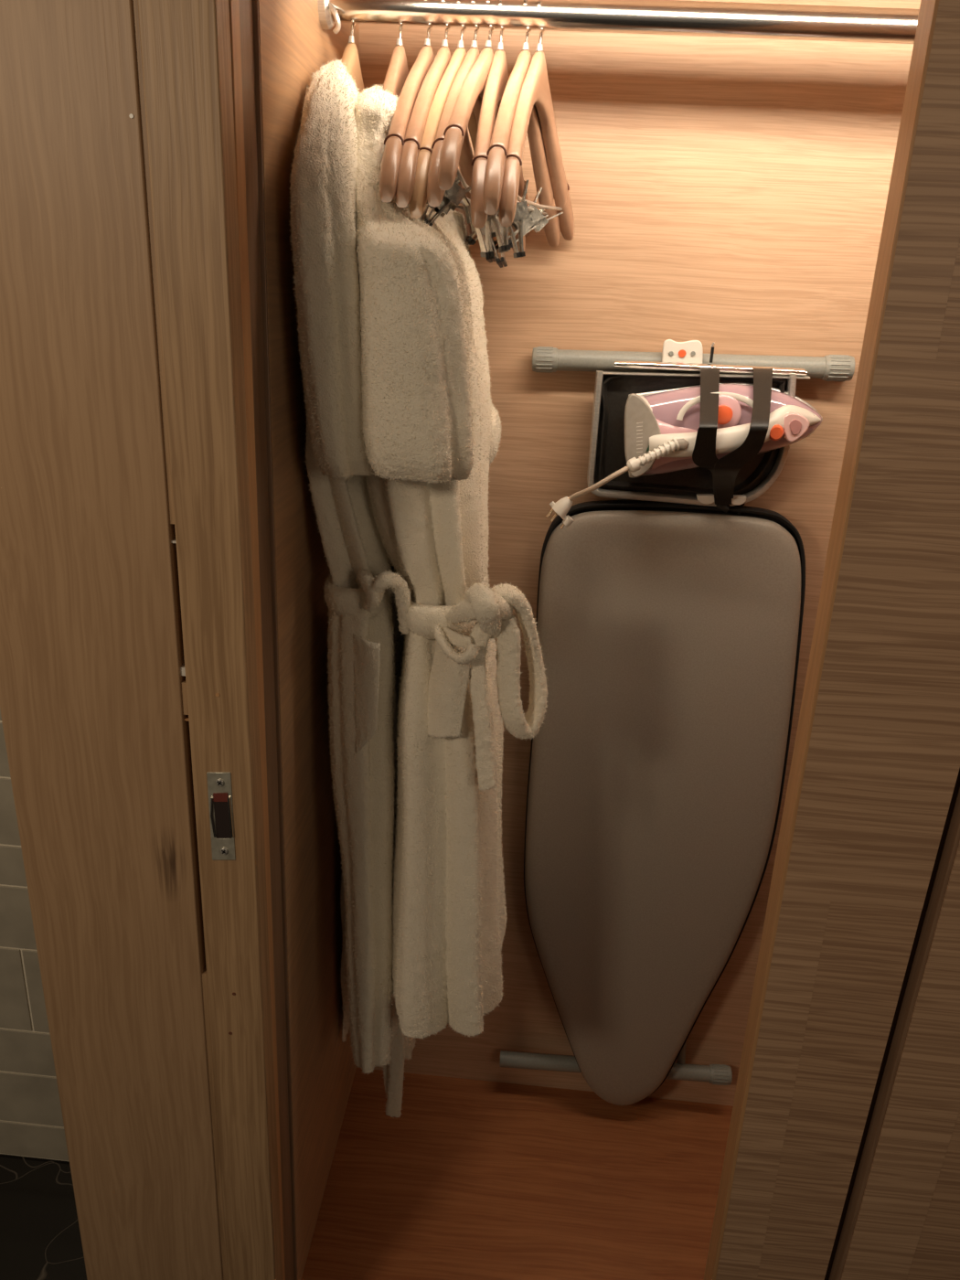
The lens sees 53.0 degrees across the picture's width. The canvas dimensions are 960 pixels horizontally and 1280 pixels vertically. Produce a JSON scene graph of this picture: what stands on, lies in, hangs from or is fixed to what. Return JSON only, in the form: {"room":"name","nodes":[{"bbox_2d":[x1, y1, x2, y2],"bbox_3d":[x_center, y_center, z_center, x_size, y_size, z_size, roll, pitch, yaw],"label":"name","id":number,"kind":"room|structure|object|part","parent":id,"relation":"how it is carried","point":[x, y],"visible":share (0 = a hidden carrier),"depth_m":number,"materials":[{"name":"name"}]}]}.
{"room":"hotel room","nodes":[
{"label":"hotel room","id":0,"kind":"room"},
{"bbox_2d":[0,710,69,1161],"bbox_3d":[-1.110,-0.155,1.420,1.400,2.350,0.052,4,21,3],"label":"tiled wall","id":1,"kind":"structure","parent":0,"point":[31,1120],"depth_m":1.68,"materials":[{"name":"beige tile"}]},
{"bbox_2d":[0,1153,86,1279],"bbox_3d":[-0.373,1.472,0.654,3.200,0.050,2.500,4,21,3],"label":"floor","id":2,"kind":"structure","parent":0,"point":[40,1239],"depth_m":1.69,"materials":[{"name":"black tile"}]},
{"bbox_2d":[0,0,294,1279],"bbox_3d":[-0.387,0.222,1.157,0.284,1.910,0.133,4,21,3],"label":"door","id":3,"kind":"structure","parent":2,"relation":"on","point":[137,659],"depth_m":0.99,"materials":[{"name":"brown wood"}]},
{"bbox_2d":[206,772,235,860],"bbox_3d":[-0.287,0.195,1.070,0.027,0.115,0.013,4,21,3],"label":"strike plate","id":4,"kind":"object","parent":3,"relation":"attached to","point":[219,791],"visible":1,"depth_m":1.06,"materials":[{"name":"metal"}]},
{"bbox_3d":[0.399,-0.723,0.686,1.413,0.315,0.060,4,21,3],"label":"trim","id":5,"kind":"structure","parent":3,"relation":"attached to","visible":0},
{"bbox_2d":[703,0,959,1279],"bbox_3d":[0.412,0.277,1.093,0.175,1.890,0.040,4,21,3],"label":"sliding door","id":6,"kind":"structure","parent":5,"relation":"attached to","point":[875,765],"depth_m":1.01,"materials":[{"name":"brown wood"}]},
{"bbox_3d":[0.422,0.729,1.253,0.101,0.933,0.013,4,21,3],"label":"panel","id":7,"kind":"part","parent":6,"relation":"part of","materials":[{"name":"brown wood"}]},
{"bbox_3d":[0.454,0.022,0.977,0.113,0.587,0.013,4,21,3],"label":"panel","id":8,"kind":"part","parent":6,"relation":"part of","materials":[{"name":"brown wood"}]},
{"bbox_3d":[0.474,-0.424,0.803,0.121,0.369,0.013,4,21,3],"label":"panel","id":9,"kind":"part","parent":6,"relation":"part of","materials":[{"name":"brown wood"}]},
{"bbox_2d":[824,768,959,1279],"bbox_3d":[0.754,0.307,1.062,0.527,1.890,0.042,4,21,3],"label":"sliding door","id":10,"kind":"structure","parent":5,"relation":"attached to","point":[900,1220],"depth_m":1.18,"materials":[{"name":"brown wood"}]},
{"bbox_3d":[0.801,0.310,1.060,0.431,1.890,0.042,4,21,3],"label":"panel","id":11,"kind":"part","parent":10,"relation":"part of","materials":[{"name":"brown wood"}]},
{"bbox_2d":[258,0,359,1279],"bbox_3d":[-0.240,0.093,1.422,0.024,2.030,0.469,4,21,3],"label":"wall","id":12,"kind":"structure","parent":0,"point":[293,44],"depth_m":1.27,"materials":[{"name":"brown wood"}]},
{"bbox_2d":[252,0,297,1279],"bbox_3d":[-0.260,0.178,1.202,0.026,2.030,0.004,4,21,3],"label":"trim","id":13,"kind":"structure","parent":12,"relation":"attached to","point":[255,3],"depth_m":1.08,"materials":[{"name":"brown wood"}]},
{"bbox_2d":[317,0,919,43],"bbox_3d":[0.455,-0.686,1.081,1.283,0.056,0.051,4,21,3],"label":"rail","id":14,"kind":"object","parent":12,"relation":"attached to","point":[806,22],"visible":1,"depth_m":1.09,"materials":[{"name":"silver metal"}]},
{"bbox_2d":[341,22,364,94],"bbox_3d":[-0.147,-0.625,1.141,0.033,0.268,0.320,5,21,5],"label":"wooden hanger","id":15,"kind":"object","parent":14,"relation":"hanging from","point":[350,58],"visible":0.15,"depth_m":1.12,"materials":[{"name":"wood"}]},
{"bbox_2d":[288,57,415,1118],"bbox_3d":[-0.150,0.059,1.369,0.146,1.550,0.430,4,21,3],"label":"bathrobe","id":16,"kind":"object","parent":15,"relation":"hanging from","point":[366,640],"visible":0.73,"depth_m":1.20,"materials":[{"name":"white fabric"}]},
{"bbox_3d":[-0.209,0.335,1.627,0.040,0.815,0.157,4,21,3],"label":"panel","id":17,"kind":"part","parent":16,"relation":"part of","materials":[{"name":"white fabric"}]},
{"bbox_3d":[-0.130,0.369,1.532,0.079,0.695,0.167,4,21,3],"label":"panel","id":18,"kind":"part","parent":16,"relation":"part of","materials":[{"name":"white fabric"}]},
{"bbox_2d":[383,24,434,212],"bbox_3d":[-0.089,-0.632,1.149,0.033,0.257,0.320,6,21,7],"label":"wooden hanger","id":19,"kind":"object","parent":14,"relation":"hanging from","point":[397,74],"visible":0.23,"depth_m":1.11,"materials":[{"name":"wood"}]},
{"bbox_2d":[353,84,548,1038],"bbox_3d":[-0.049,-0.058,1.321,0.269,1.242,0.431,0,22,-9],"label":"bathrobe","id":20,"kind":"object","parent":19,"relation":"hanging from","point":[432,429],"visible":0.91,"depth_m":1.19,"materials":[{"name":"white fabric"}]},
{"bbox_2d":[379,25,471,246],"bbox_3d":[-0.060,-0.616,1.134,0.033,0.272,0.400,7,22,10],"label":"wooden hanger","id":21,"kind":"object","parent":14,"relation":"hanging from","point":[393,143],"visible":0.48,"depth_m":1.03,"materials":[{"name":"brown wood"}]},
{"bbox_2d":[394,26,485,240],"bbox_3d":[-0.039,-0.618,1.136,0.033,0.269,0.400,7,22,11],"label":"wooden hanger","id":22,"kind":"object","parent":14,"relation":"hanging from","point":[412,140],"visible":0.56,"depth_m":1.04,"materials":[{"name":"wood"}]},
{"bbox_2d":[409,27,477,218],"bbox_3d":[-0.018,-0.626,1.144,0.033,0.257,0.400,8,21,13],"label":"wooden hanger","id":23,"kind":"object","parent":14,"relation":"hanging from","point":[418,201],"visible":0.41,"depth_m":1.04,"materials":[{"name":"yellow wood"}]},
{"bbox_2d":[420,27,509,262],"bbox_3d":[-0.023,-0.606,1.140,0.071,0.292,0.400,7,22,11],"label":"wooden hanger","id":24,"kind":"object","parent":14,"relation":"hanging from","point":[435,197],"visible":0.34,"depth_m":1.05,"materials":[{"name":"wood"}]},
{"bbox_2d":[424,28,525,267],"bbox_3d":[-0.010,-0.597,1.126,0.071,0.297,0.398,8,22,12],"label":"wooden hanger","id":25,"kind":"object","parent":14,"relation":"hanging from","point":[474,85],"visible":0.56,"depth_m":1.04,"materials":[{"name":"brown wood"}]},
{"bbox_2d":[462,0,529,257],"bbox_3d":[0.006,-0.613,1.153,0.079,0.285,0.400,6,22,8],"label":"wooden hanger","id":26,"kind":"object","parent":14,"relation":"hanging from","point":[497,79],"visible":0.65,"depth_m":1.07,"materials":[{"name":"brown wood"}]},
{"bbox_2d":[482,0,559,253],"bbox_3d":[0.033,-0.609,1.140,0.079,0.281,0.400,8,22,12],"label":"wooden hanger","id":27,"kind":"object","parent":14,"relation":"hanging from","point":[496,153],"visible":0.62,"depth_m":1.08,"materials":[{"name":"wood"}]},
{"bbox_2d":[498,0,574,257],"bbox_3d":[0.051,-0.610,1.150,0.079,0.285,0.400,8,22,12],"label":"wooden hanger","id":28,"kind":"object","parent":14,"relation":"hanging from","point":[535,90],"visible":0.91,"depth_m":1.11,"materials":[{"name":"wood"}]},
{"bbox_2d":[301,1067,733,1279],"bbox_3d":[0.363,1.034,1.708,1.283,0.030,0.514,4,21,3],"label":"floor","id":29,"kind":"structure","parent":0,"point":[474,1179],"depth_m":1.74,"materials":[{"name":"brown wood"}]},
{"bbox_2d":[356,0,920,1106],"bbox_3d":[0.431,0.045,1.608,1.343,2.050,0.020,4,21,3],"label":"wall","id":30,"kind":"structure","parent":0,"point":[730,193],"depth_m":1.38,"materials":[{"name":"brown wood"}]},
{"bbox_2d":[499,346,854,1105],"bbox_3d":[0.280,0.238,1.641,0.477,1.416,0.078,4,21,3],"label":"ironing board","id":31,"kind":"object","parent":30,"relation":"attached to","point":[670,634],"visible":0.95,"depth_m":1.58,"materials":[{"name":"grey fabric"},{"name":"grey plastic"}]},
{"bbox_3d":[0.359,0.215,1.651,0.151,1.321,0.016,4,21,3],"label":"leg","id":32,"kind":"part","parent":31,"relation":"part of","materials":[{"name":"grey metal"}]},
{"bbox_2d":[586,361,810,514],"bbox_3d":[0.314,-0.296,1.416,0.302,0.218,0.036,4,21,3],"label":"iron holder","id":33,"kind":"object","parent":31,"relation":"attached to","point":[612,389],"visible":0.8,"depth_m":1.43,"materials":[{"name":"metal"}]},
{"bbox_2d":[545,382,822,529],"bbox_3d":[0.294,-0.256,1.363,0.388,0.208,0.148,4,21,3],"label":"iron","id":34,"kind":"object","parent":33,"relation":"on","point":[661,427],"visible":0.9,"depth_m":1.33,"materials":[{"name":"pink plastic"}]},
{"bbox_3d":[0.161,-0.215,1.333,0.095,0.068,0.021,14,24,26],"label":"cord","id":35,"kind":"part","parent":34,"relation":"part of","materials":[{"name":"beige plastic"}]},
{"bbox_3d":[0.226,-0.283,1.336,0.055,0.114,0.012,4,21,3],"label":"heel plate","id":36,"kind":"part","parent":34,"relation":"part of","materials":[{"name":"plastic"}]},
{"bbox_2d":[670,438,688,450],"bbox_3d":[0.268,-0.266,1.307,0.030,0.017,0.009,7,22,9],"label":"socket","id":37,"kind":"object","parent":34,"relation":"attached to","point":[676,444],"depth_m":1.30,"materials":[{"name":"plastic"}]},
{"bbox_3d":[0.357,-0.304,1.412,0.275,0.145,0.012,4,21,3],"label":"sole plate","id":38,"kind":"part","parent":34,"relation":"part of","materials":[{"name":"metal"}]},
{"bbox_3d":[0.357,-0.297,1.376,0.256,0.135,0.071,4,21,3],"label":"water tank","id":39,"kind":"part","parent":34,"relation":"part of","materials":[{"name":"pink plastic"}]},
{"bbox_3d":[0.361,-0.290,1.335,0.255,0.076,0.075,0,22,-9],"label":"handle","id":40,"kind":"part","parent":34,"relation":"part of","materials":[{"name":"white plastic"}]},
{"bbox_3d":[0.305,-0.304,1.417,0.263,0.172,0.016,4,21,3],"label":"dish","id":41,"kind":"part","parent":33,"relation":"part of","materials":[{"name":"black metal"}]},
{"bbox_2d":[661,339,772,504],"bbox_3d":[0.330,-0.296,1.353,0.154,0.229,0.149,4,21,3],"label":"iron holder","id":42,"kind":"object","parent":30,"relation":"attached to","point":[724,470],"visible":0.98,"depth_m":1.32,"materials":[{"name":"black plastic"}]},
{"bbox_3d":[0.293,-0.412,1.387,0.059,0.041,0.008,4,21,3],"label":"plate","id":43,"kind":"part","parent":42,"relation":"part of","materials":[{"name":"white plastic"}]}
]}

